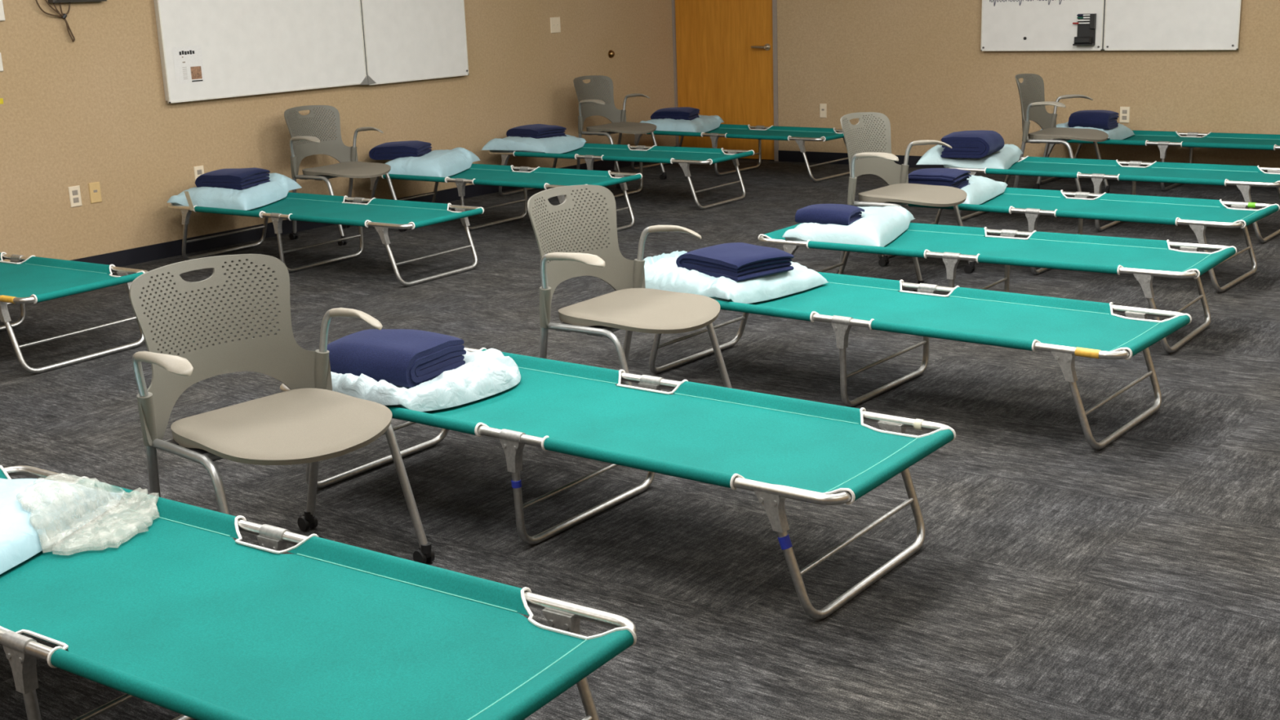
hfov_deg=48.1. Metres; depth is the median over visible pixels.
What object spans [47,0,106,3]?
mounting bracket
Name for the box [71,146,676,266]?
baseboard
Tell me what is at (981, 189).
pillow
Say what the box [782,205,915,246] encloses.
pillow
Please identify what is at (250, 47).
whiteboard
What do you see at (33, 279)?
cot
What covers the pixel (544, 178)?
cot
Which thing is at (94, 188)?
wall outlet
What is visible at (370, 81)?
clip
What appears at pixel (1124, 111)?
wall outlet
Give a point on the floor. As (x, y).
(1053, 575)
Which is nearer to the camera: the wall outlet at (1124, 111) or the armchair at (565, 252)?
the armchair at (565, 252)
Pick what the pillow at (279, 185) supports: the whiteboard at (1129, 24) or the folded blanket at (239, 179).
the folded blanket at (239, 179)
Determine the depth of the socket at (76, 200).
8.06 m
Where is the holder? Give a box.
[1072,13,1096,45]
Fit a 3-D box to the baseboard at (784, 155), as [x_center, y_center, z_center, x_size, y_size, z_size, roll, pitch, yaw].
[4.440,-1.238,9.765,8.115,0.092,0.008,8,18,35]
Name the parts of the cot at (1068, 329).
leg, leg, frame, leg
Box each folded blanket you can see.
[195,167,270,190]
[327,328,466,387]
[368,140,431,159]
[506,124,566,138]
[650,106,699,119]
[675,242,794,281]
[795,204,864,225]
[908,168,971,188]
[940,130,1004,158]
[1067,110,1119,129]
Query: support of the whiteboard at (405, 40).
attached to the wall at (93, 108)
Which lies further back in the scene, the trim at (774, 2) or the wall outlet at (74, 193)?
the trim at (774, 2)
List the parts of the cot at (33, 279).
leg, leg, frame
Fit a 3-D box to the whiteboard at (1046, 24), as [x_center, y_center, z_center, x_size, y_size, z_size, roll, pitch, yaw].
[2.933,-2.856,10.413,0.920,1.194,0.059,8,18,35]
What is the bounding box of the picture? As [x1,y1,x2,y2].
[190,66,202,79]
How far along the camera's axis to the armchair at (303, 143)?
9.08 m
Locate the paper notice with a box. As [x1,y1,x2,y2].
[172,44,204,84]
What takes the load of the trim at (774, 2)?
attached to the wall at (921, 64)
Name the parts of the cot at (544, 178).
leg, leg, frame, leg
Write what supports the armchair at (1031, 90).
on the floor
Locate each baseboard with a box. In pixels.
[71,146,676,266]
[777,150,1267,173]
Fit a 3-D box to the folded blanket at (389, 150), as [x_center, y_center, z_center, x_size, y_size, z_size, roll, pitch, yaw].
[-1.623,-1.429,9.738,0.352,0.104,0.308,1,15,10]
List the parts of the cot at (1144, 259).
leg, leg, frame, leg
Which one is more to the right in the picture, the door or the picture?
the door
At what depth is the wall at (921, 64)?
10.90 m
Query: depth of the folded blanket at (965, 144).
8.64 m
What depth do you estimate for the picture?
8.54 m
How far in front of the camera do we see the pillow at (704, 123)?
11.57 m
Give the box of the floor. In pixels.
[0,158,1279,719]
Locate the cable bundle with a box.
[35,0,75,42]
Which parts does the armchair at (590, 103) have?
leg, backrest, leg, under seat frame, leg, seat, leg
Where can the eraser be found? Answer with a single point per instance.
(1077, 39)
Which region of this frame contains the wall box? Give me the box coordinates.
[0,0,4,20]
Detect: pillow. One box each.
[0,478,124,574]
[167,173,302,210]
[330,348,520,411]
[384,146,479,177]
[481,134,586,153]
[640,114,724,132]
[644,250,828,303]
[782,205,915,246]
[915,143,1022,168]
[960,174,1008,204]
[1040,121,1134,139]
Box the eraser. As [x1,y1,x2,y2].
[1074,36,1092,44]
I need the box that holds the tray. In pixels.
[1072,43,1094,45]
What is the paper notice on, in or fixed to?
attached to the whiteboard at (250, 47)
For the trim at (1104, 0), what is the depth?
10.24 m
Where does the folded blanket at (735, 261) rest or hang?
on the pillow at (662, 272)
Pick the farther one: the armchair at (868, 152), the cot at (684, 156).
the cot at (684, 156)
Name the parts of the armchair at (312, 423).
leg, under seat frame, leg, backrest, seat, leg, leg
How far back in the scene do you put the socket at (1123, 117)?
10.34 m
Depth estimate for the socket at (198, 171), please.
8.70 m
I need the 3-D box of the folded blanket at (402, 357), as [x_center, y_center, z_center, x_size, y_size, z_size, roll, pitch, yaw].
[-0.740,-0.013,4.299,0.342,0.121,0.291,6,17,29]
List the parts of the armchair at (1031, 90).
leg, backrest, leg, leg, seat, leg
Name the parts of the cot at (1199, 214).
leg, leg, frame, leg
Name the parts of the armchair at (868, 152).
leg, backrest, under seat frame, leg, seat, leg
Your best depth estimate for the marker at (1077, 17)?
10.27 m
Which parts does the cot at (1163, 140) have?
leg, frame, leg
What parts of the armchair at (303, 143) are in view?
leg, under seat frame, leg, backrest, seat, leg, leg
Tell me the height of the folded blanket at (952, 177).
0.096 m
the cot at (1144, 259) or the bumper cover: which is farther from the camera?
the bumper cover
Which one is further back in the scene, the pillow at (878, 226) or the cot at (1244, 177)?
the cot at (1244, 177)
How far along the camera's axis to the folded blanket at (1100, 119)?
9.94 m
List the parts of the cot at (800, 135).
leg, leg, frame, leg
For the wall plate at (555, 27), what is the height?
0.118 m
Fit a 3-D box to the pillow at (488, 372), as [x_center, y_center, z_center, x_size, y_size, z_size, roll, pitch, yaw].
[-0.686,0.032,4.333,0.501,0.130,0.599,10,19,38]
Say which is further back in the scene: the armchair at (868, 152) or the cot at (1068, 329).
the armchair at (868, 152)
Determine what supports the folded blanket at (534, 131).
on the pillow at (557, 144)
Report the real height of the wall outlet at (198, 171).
0.115 m
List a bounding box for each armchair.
[128,253,434,564]
[284,105,407,245]
[527,184,732,388]
[573,75,666,188]
[836,111,975,292]
[1013,73,1110,193]
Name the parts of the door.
handle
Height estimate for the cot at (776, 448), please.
0.347 m
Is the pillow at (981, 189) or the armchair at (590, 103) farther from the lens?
the armchair at (590, 103)
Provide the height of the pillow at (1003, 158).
0.152 m
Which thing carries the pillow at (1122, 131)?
on the cot at (1163, 140)
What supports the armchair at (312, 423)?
on the floor
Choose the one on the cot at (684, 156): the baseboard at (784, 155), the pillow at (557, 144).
the pillow at (557, 144)
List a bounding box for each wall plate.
[0,52,3,71]
[550,17,560,32]
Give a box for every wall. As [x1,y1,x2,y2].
[0,0,675,263]
[777,0,1279,167]
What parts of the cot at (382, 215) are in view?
leg, leg, frame, leg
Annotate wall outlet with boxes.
[67,185,82,207]
[88,182,102,203]
[193,165,204,185]
[819,103,826,117]
[1119,106,1129,123]
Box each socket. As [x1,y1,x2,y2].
[71,190,78,195]
[73,197,79,203]
[196,169,202,174]
[1121,115,1126,119]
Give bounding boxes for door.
[675,0,774,159]
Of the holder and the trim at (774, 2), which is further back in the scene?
the trim at (774, 2)
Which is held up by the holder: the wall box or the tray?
the tray
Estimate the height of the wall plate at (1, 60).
0.097 m
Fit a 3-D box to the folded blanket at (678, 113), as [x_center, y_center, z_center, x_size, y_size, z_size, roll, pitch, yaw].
[0.292,-2.018,11.761,0.340,0.099,0.292,3,15,19]
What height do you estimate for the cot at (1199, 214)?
0.348 m
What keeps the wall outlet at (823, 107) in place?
attached to the wall at (921, 64)
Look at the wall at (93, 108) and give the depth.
8.74 m
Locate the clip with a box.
[360,75,376,84]
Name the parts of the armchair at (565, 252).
leg, backrest, leg, under seat frame, leg, seat, leg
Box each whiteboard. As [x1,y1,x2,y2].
[153,0,366,103]
[360,0,468,84]
[980,0,1104,51]
[1103,0,1241,50]
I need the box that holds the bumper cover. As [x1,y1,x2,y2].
[608,49,614,57]
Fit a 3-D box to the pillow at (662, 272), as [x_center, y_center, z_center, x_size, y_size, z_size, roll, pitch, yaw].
[0.321,-0.341,5.607,0.580,0.138,0.602,-16,20,-42]
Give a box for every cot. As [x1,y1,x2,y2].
[0,252,147,373]
[0,465,636,719]
[168,191,484,286]
[280,346,955,620]
[369,163,642,238]
[488,142,754,209]
[631,124,849,182]
[648,271,1191,449]
[758,222,1236,353]
[877,187,1279,292]
[945,155,1279,243]
[1027,129,1279,191]
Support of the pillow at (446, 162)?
on the cot at (544, 178)
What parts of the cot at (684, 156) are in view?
leg, leg, frame, leg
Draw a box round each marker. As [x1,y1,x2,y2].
[1072,22,1089,24]
[1076,17,1089,18]
[1076,19,1089,21]
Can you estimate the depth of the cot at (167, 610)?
2.73 m
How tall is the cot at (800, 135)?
0.348 m
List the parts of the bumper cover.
knob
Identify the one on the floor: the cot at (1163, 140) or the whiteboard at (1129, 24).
the cot at (1163, 140)
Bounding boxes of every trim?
[360,0,367,75]
[671,0,778,161]
[1102,0,1105,49]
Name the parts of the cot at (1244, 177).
leg, frame, leg, leg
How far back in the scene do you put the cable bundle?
7.84 m
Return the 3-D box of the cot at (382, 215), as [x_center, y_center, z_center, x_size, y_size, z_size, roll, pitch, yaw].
[-1.804,-0.748,8.093,1.966,0.434,0.691,8,18,34]
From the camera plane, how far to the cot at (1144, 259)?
6.11 m
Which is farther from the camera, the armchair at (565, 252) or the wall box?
the wall box
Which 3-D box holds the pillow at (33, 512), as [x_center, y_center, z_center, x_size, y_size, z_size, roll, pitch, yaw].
[-1.561,0.360,3.187,0.521,0.134,0.621,2,15,15]
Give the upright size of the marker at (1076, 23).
0.012 m
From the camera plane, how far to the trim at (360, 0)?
9.57 m
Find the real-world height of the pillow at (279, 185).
0.159 m
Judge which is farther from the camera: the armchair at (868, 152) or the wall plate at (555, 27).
the wall plate at (555, 27)
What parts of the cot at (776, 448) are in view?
leg, leg, frame, leg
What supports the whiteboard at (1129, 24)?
attached to the wall at (921, 64)
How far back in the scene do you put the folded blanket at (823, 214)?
6.47 m
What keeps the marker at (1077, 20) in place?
in the holder

